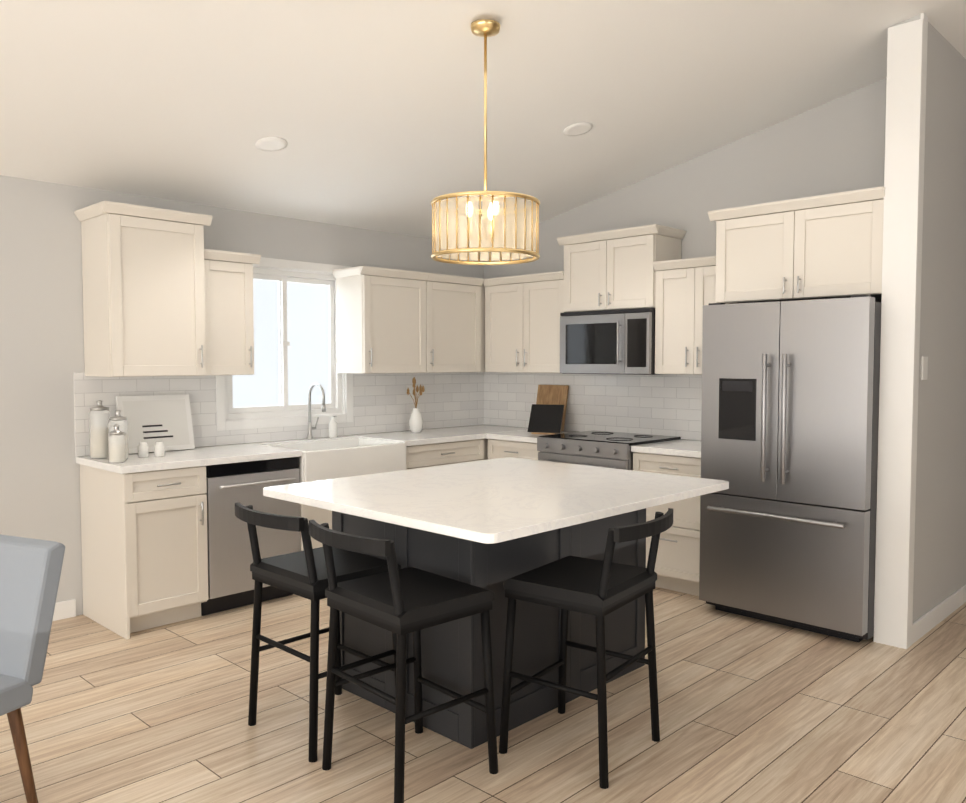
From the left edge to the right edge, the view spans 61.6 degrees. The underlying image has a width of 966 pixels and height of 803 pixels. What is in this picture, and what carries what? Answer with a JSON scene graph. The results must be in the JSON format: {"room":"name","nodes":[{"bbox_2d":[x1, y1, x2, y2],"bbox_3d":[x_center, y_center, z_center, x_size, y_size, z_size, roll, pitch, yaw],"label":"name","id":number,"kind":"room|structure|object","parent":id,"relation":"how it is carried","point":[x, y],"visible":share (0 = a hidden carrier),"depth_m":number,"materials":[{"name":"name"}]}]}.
{"room":"kitchen","nodes":[
{"label":"kitchen","id":0,"kind":"room"},
{"bbox_2d":[0,175,483,615],"bbox_3d":[-3.245,0.025,3.736,0.140,2.490,9.480,3,4,44],"label":"wall","id":1,"kind":"structure","parent":0,"point":[41,327],"depth_m":4.52,"materials":[{"name":"grey paint"}]},
{"bbox_2d":[52,599,75,621],"bbox_3d":[-4.358,1.279,2.535,0.014,0.100,5.840,3,4,44],"label":"baseboard","id":2,"kind":"structure","parent":1,"relation":"attached to","point":[64,609],"depth_m":4.58,"materials":[{"name":"white paint"}]},
{"bbox_2d":[74,201,211,376],"bbox_3d":[-1.933,-0.611,4.650,0.426,0.928,0.610,3,4,44],"label":"upper cabinet","id":3,"kind":"object","parent":1,"relation":"attached to","point":[143,291],"visible":1,"depth_m":4.50,"materials":[{"name":"white paint"}]},
{"bbox_2d":[204,249,260,375],"bbox_3d":[-1.633,-0.534,5.007,0.366,0.741,0.385,3,4,44],"label":"upper cabinet","id":4,"kind":"object","parent":1,"relation":"attached to","point":[229,317],"visible":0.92,"depth_m":4.90,"materials":[{"name":"white paint"}]},
{"bbox_2d":[73,372,483,456],"bbox_3d":[-1.153,0.017,5.789,0.012,0.476,3.336,3,4,44],"label":"backsplash","id":5,"kind":"structure","parent":1,"relation":"attached to","point":[383,402],"depth_m":5.97,"materials":[{"name":"tile"}]},
{"bbox_2d":[216,257,352,430],"bbox_3d":[-1.371,-0.401,5.606,0.105,1.140,1.080,3,4,44],"label":"window","id":6,"kind":"structure","parent":1,"relation":"in","point":[283,407],"depth_m":5.62,"materials":[{"name":"white paint"}]},
{"bbox_2d":[332,266,428,373],"bbox_3d":[-0.742,-0.579,5.925,0.366,0.741,0.615,3,4,44],"label":"upper cabinet","id":7,"kind":"object","parent":1,"relation":"attached to","point":[380,320],"visible":1,"depth_m":5.79,"materials":[{"name":"white paint"}]},
{"bbox_2d":[425,273,485,372],"bbox_3d":[-0.197,-0.606,6.488,0.366,0.741,0.952,3,4,44],"label":"upper cabinet","id":8,"kind":"object","parent":1,"relation":"attached to","point":[455,323],"visible":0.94,"depth_m":6.26,"materials":[{"name":"white paint"}]},
{"bbox_2d":[0,587,965,802],"bbox_3d":[1.610,1.405,1.785,10.240,0.080,13.340,3,4,44],"label":"floor","id":9,"kind":"structure","parent":0,"point":[752,710],"depth_m":3.22,"materials":[{"name":"brown wood"}]},
{"bbox_2d":[0,534,64,802],"bbox_3d":[-1.686,0.895,2.454,0.486,0.875,0.620,1,3,24],"label":"chair","id":10,"kind":"object","parent":9,"relation":"on","point":[30,570],"visible":1,"depth_m":2.55,"materials":[{"name":"grey fabric"}]},
{"bbox_2d":[80,464,207,639],"bbox_3d":[-1.910,0.792,4.583,0.646,0.876,0.460,3,4,44],"label":"base cabinet","id":11,"kind":"object","parent":9,"relation":"on","point":[144,543],"visible":1,"depth_m":4.39,"materials":[{"name":"white paint"}]},
{"bbox_2d":[201,457,299,615],"bbox_3d":[-1.534,0.774,4.964,0.654,0.876,0.600,3,4,44],"label":"dishwasher","id":12,"kind":"object","parent":9,"relation":"on","point":[231,582],"visible":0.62,"depth_m":4.70,"materials":[{"name":"silver metal"}]},
{"bbox_2d":[300,504,331,550],"bbox_3d":[-1.040,0.859,5.485,0.646,0.655,0.820,3,4,44],"label":"base cabinet","id":13,"kind":"object","parent":9,"relation":"on","point":[319,515],"depth_m":5.07,"materials":[{"name":"white paint"}]},
{"bbox_2d":[235,502,400,761],"bbox_3d":[-0.657,0.847,3.199,0.458,0.901,0.539,3,4,44],"label":"stool","id":14,"kind":"object","parent":9,"relation":"on","point":[302,573],"visible":0.9,"depth_m":3.11,"materials":[{"name":"black"}]},
{"bbox_2d":[309,520,497,802],"bbox_3d":[-0.287,0.864,2.834,0.479,0.901,0.550,3,4,44],"label":"stool","id":15,"kind":"object","parent":9,"relation":"on","point":[402,603],"visible":1,"depth_m":2.77,"materials":[{"name":"black"}]},
{"bbox_2d":[406,439,483,469],"bbox_3d":[-0.477,0.721,6.061,0.646,0.876,0.800,3,4,44],"label":"base cabinet","id":16,"kind":"object","parent":9,"relation":"on","point":[430,455],"visible":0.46,"depth_m":5.84,"materials":[{"name":"white paint"}]},
{"bbox_2d":[76,425,527,473],"bbox_3d":[-0.928,0.286,5.583,0.634,0.038,3.336,3,4,44],"label":"countertop","id":17,"kind":"structure","parent":16,"relation":"on","point":[211,455],"depth_m":4.88,"materials":[{"name":"stone"}]},
{"bbox_2d":[89,400,110,458],"bbox_3d":[-2.148,0.154,4.546,0.110,0.325,0.110,3,4,44],"label":"jar","id":18,"kind":"object","parent":17,"relation":"on","point":[98,439],"visible":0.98,"depth_m":4.51,"materials":[{"name":"white ceramic"}]},
{"bbox_2d":[108,424,125,462],"bbox_3d":[-1.960,0.224,4.340,0.084,0.205,0.084,3,4,44],"label":"jar","id":19,"kind":"object","parent":17,"relation":"on","point":[117,451],"visible":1,"depth_m":4.31,"materials":[{"name":"white ceramic"}]},
{"bbox_2d":[108,410,128,458],"bbox_3d":[-2.012,0.183,4.472,0.100,0.275,0.100,3,4,44],"label":"jar","id":20,"kind":"object","parent":17,"relation":"on","point":[116,418],"visible":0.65,"depth_m":4.45,"materials":[{"name":"white ceramic"}]},
{"bbox_2d":[138,442,148,457],"bbox_3d":[-1.922,0.273,4.584,0.056,0.085,0.056,3,4,44],"label":"spice jar","id":21,"kind":"object","parent":17,"relation":"on","point":[143,450],"visible":0.98,"depth_m":4.56,"materials":[{"name":"white ceramic"}]},
{"bbox_2d":[115,394,194,453],"bbox_3d":[-1.963,0.132,4.867,0.090,0.336,0.440,3,4,44],"label":"sign board","id":22,"kind":"object","parent":17,"relation":"on","point":[153,419],"visible":0.83,"depth_m":4.87,"materials":[{"name":"white paint"}]},
{"bbox_2d":[154,441,164,456],"bbox_3d":[-1.845,0.271,4.620,0.056,0.085,0.056,3,4,44],"label":"spice jar","id":23,"kind":"object","parent":17,"relation":"on","point":[159,448],"visible":1,"depth_m":4.60,"materials":[{"name":"white ceramic"}]},
{"bbox_2d":[306,383,325,439],"bbox_3d":[-1.135,0.068,5.615,0.209,0.396,0.101,3,4,44],"label":"faucet","id":24,"kind":"object","parent":17,"relation":"on","point":[310,428],"visible":1,"depth_m":5.64,"materials":[{"name":"silver metal"}]},
{"bbox_2d":[329,416,336,437],"bbox_3d":[-1.068,0.178,5.786,0.070,0.158,0.060,3,4,44],"label":"soap bottle","id":25,"kind":"object","parent":17,"relation":"on","point":[333,428],"visible":1,"depth_m":5.77,"materials":[{"name":"white plastic"}]},
{"bbox_2d":[266,438,405,482],"bbox_3d":[-0.993,0.409,5.418,0.535,0.251,0.808,3,4,44],"label":"sink","id":26,"kind":"object","parent":17,"relation":"in","point":[331,459],"visible":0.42,"depth_m":5.27,"materials":[{"name":"white ceramic"}]},
{"bbox_2d":[407,377,424,432],"bbox_3d":[-0.510,0.023,6.204,0.110,0.428,0.170,3,4,44],"label":"vase","id":27,"kind":"object","parent":17,"relation":"on","point":[416,423],"visible":1,"depth_m":6.18,"materials":[{"name":"white ceramic"}]},
{"bbox_2d":[482,439,487,459],"bbox_3d":[-0.001,0.695,6.592,0.590,0.876,0.626,3,4,44],"label":"base cabinet","id":28,"kind":"object","parent":9,"relation":"on","point":[485,449],"depth_m":6.17,"materials":[{"name":"white paint"}]},
{"bbox_2d":[332,509,645,748],"bbox_3d":[0.057,0.825,3.751,0.878,0.890,1.196,3,4,44],"label":"kitchen island","id":29,"kind":"object","parent":9,"relation":"on","point":[451,652],"depth_m":3.28,"materials":[{"name":"grey paint"}]},
{"bbox_2d":[263,457,728,544],"bbox_3d":[0.083,0.375,3.509,1.340,0.032,1.560,3,4,44],"label":"island countertop","id":30,"kind":"structure","parent":29,"relation":"on","point":[496,501],"depth_m":3.24,"materials":[{"name":"white stone"}]},
{"bbox_2d":[488,439,539,459],"bbox_3d":[0.426,0.716,6.166,0.535,0.876,0.646,3,4,44],"label":"base cabinet","id":31,"kind":"object","parent":9,"relation":"on","point":[506,448],"visible":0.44,"depth_m":5.96,"materials":[{"name":"white paint"}]},
{"bbox_2d":[484,429,576,442],"bbox_3d":[0.433,0.259,6.144,0.525,0.038,0.636,3,4,44],"label":"countertop","id":32,"kind":"structure","parent":31,"relation":"on","point":[520,435],"depth_m":6.03,"materials":[{"name":"stone"}]},
{"bbox_2d":[528,404,563,434],"bbox_3d":[0.479,0.133,6.124,0.250,0.215,0.200,1,3,19],"label":"tablet stand","id":33,"kind":"object","parent":32,"relation":"on","point":[545,419],"visible":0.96,"depth_m":6.10,"materials":[{"name":"black glass"}]},
{"bbox_2d":[536,385,568,430],"bbox_3d":[0.535,0.048,6.394,0.300,0.356,0.079,3,4,44],"label":"cutting board","id":34,"kind":"object","parent":32,"relation":"on","point":[552,394],"visible":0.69,"depth_m":6.37,"materials":[{"name":"brown wood"}]},
{"bbox_2d":[499,508,672,788],"bbox_3d":[0.405,0.855,3.019,0.539,0.901,0.458,2,3,36],"label":"stool","id":35,"kind":"object","parent":9,"relation":"on","point":[599,589],"visible":1,"depth_m":2.95,"materials":[{"name":"black"}]},
{"bbox_2d":[537,430,680,469],"bbox_3d":[0.863,0.710,5.686,0.750,0.935,0.726,3,4,44],"label":"range","id":36,"kind":"object","parent":9,"relation":"on","point":[606,449],"visible":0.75,"depth_m":5.47,"materials":[{"name":"silver metal"}]},
{"bbox_2d":[633,452,700,595],"bbox_3d":[1.369,0.760,5.254,0.570,0.876,0.646,3,4,44],"label":"base cabinet","id":37,"kind":"object","parent":9,"relation":"on","point":[677,565],"visible":0.38,"depth_m":5.03,"materials":[{"name":"white paint"}]},
{"bbox_2d":[631,439,700,457],"bbox_3d":[1.376,0.303,5.235,0.575,0.038,0.631,3,4,44],"label":"countertop","id":38,"kind":"structure","parent":37,"relation":"on","point":[682,447],"depth_m":5.11,"materials":[{"name":"stone"}]},
{"bbox_2d":[699,295,880,641],"bbox_3d":[1.833,0.334,4.619,0.910,1.787,0.850,3,4,44],"label":"fridge","id":39,"kind":"object","parent":9,"relation":"on","point":[789,421],"visible":0.94,"depth_m":4.30,"materials":[{"name":"silver metal"}]},
{"bbox_2d":[0,0,965,245],"bbox_3d":[1.632,-2.100,1.596,10.300,2.180,13.340,3,4,44],"label":"ceiling","id":40,"kind":"structure","parent":0,"point":[371,112],"depth_m":4.06,"materials":[{"name":"white paint"}]},
{"bbox_2d":[255,137,287,151],"bbox_3d":[-1.141,-1.388,4.375,0.168,0.040,0.170,3,4,44],"label":"recessed light","id":41,"kind":"object","parent":40,"relation":"in","point":[270,144],"visible":1,"depth_m":4.36,"materials":[{"name":"white paint"}]},
{"bbox_2d":[431,19,539,264],"bbox_3d":[0.011,-1.123,3.521,0.478,0.999,0.478,3,4,44],"label":"pendant light","id":42,"kind":"object","parent":40,"relation":"hanging from","point":[485,29],"visible":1,"depth_m":3.42,"materials":[{"name":"gold metal"}]},
{"bbox_2d":[564,122,591,135],"bbox_3d":[0.557,-1.597,4.753,0.168,0.040,0.170,3,4,44],"label":"recessed light","id":43,"kind":"object","parent":40,"relation":"in","point":[579,128],"visible":0.98,"depth_m":4.73,"materials":[{"name":"white paint"}]},
{"bbox_2d":[484,78,886,440],"bbox_3d":[1.241,-0.428,5.874,3.585,3.189,0.140,3,4,44],"label":"wall","id":44,"kind":"structure","parent":0,"point":[837,145],"depth_m":5.27,"materials":[{"name":"grey paint"}]},
{"bbox_2d":[483,271,564,372],"bbox_3d":[0.410,-0.597,6.314,0.812,0.741,0.366,3,4,44],"label":"upper cabinet","id":45,"kind":"object","parent":44,"relation":"attached to","point":[522,323],"visible":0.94,"depth_m":6.19,"materials":[{"name":"white paint"}]},
{"bbox_2d":[484,372,701,439],"bbox_3d":[0.903,-0.213,6.105,2.488,0.906,0.012,3,4,44],"label":"backsplash","id":46,"kind":"structure","parent":44,"relation":"attached to","point":[667,404],"depth_m":6.06,"materials":[{"name":"tile"}]},
{"bbox_2d":[557,224,685,311],"bbox_3d":[0.967,-0.913,5.744,0.830,0.540,0.386,3,4,44],"label":"upper cabinet","id":47,"kind":"object","parent":44,"relation":"attached to","point":[610,270],"visible":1,"depth_m":5.58,"materials":[{"name":"white paint"}]},
{"bbox_2d":[560,308,662,374],"bbox_3d":[0.949,-0.417,5.748,0.756,0.444,0.439,3,4,44],"label":"microwave","id":48,"kind":"object","parent":47,"relation":"attached to","point":[621,341],"visible":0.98,"depth_m":5.58,"materials":[{"name":"silver metal"}]},
{"bbox_2d":[653,256,716,374],"bbox_3d":[1.458,-0.549,5.300,0.585,0.741,0.366,3,4,44],"label":"upper cabinet","id":49,"kind":"object","parent":44,"relation":"attached to","point":[685,291],"visible":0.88,"depth_m":5.26,"materials":[{"name":"white paint"}]},
{"bbox_2d":[708,186,884,303],"bbox_3d":[1.894,-0.843,4.661,0.970,0.535,0.656,3,4,44],"label":"upper cabinet","id":50,"kind":"object","parent":44,"relation":"attached to","point":[828,246],"visible":0.92,"depth_m":4.41,"materials":[{"name":"white paint"}]},
{"bbox_2d":[895,14,965,622],"bbox_3d":[3.702,-0.417,5.746,0.130,3.179,4.620,3,4,44],"label":"wall","id":51,"kind":"structure","parent":0,"point":[940,547],"depth_m":4.41,"materials":[{"name":"grey paint"}]},
{"bbox_2d":[873,13,927,648],"bbox_3d":[2.173,-0.330,4.169,0.160,3.156,0.256,3,4,44],"label":"wall end","id":52,"kind":"structure","parent":51,"relation":"attached to","point":[901,282],"depth_m":4.07,"materials":[{"name":"white paint"}]},
{"bbox_2d":[912,585,965,643],"bbox_3d":[3.639,1.129,5.652,0.014,0.100,4.150,3,4,44],"label":"baseboard","id":53,"kind":"structure","parent":51,"relation":"attached to","point":[923,625],"depth_m":4.49,"materials":[{"name":"white paint"}]},
{"label":"outside","id":54,"kind":"structure","parent":0,"visible":0},
{"bbox_2d":[233,279,328,407],"bbox_3d":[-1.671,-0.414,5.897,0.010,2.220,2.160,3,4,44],"label":"window pane","id":55,"kind":"object","parent":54,"point":[273,313],"depth_m":6.12,"materials":[{"name":"clear glass"}]}
]}

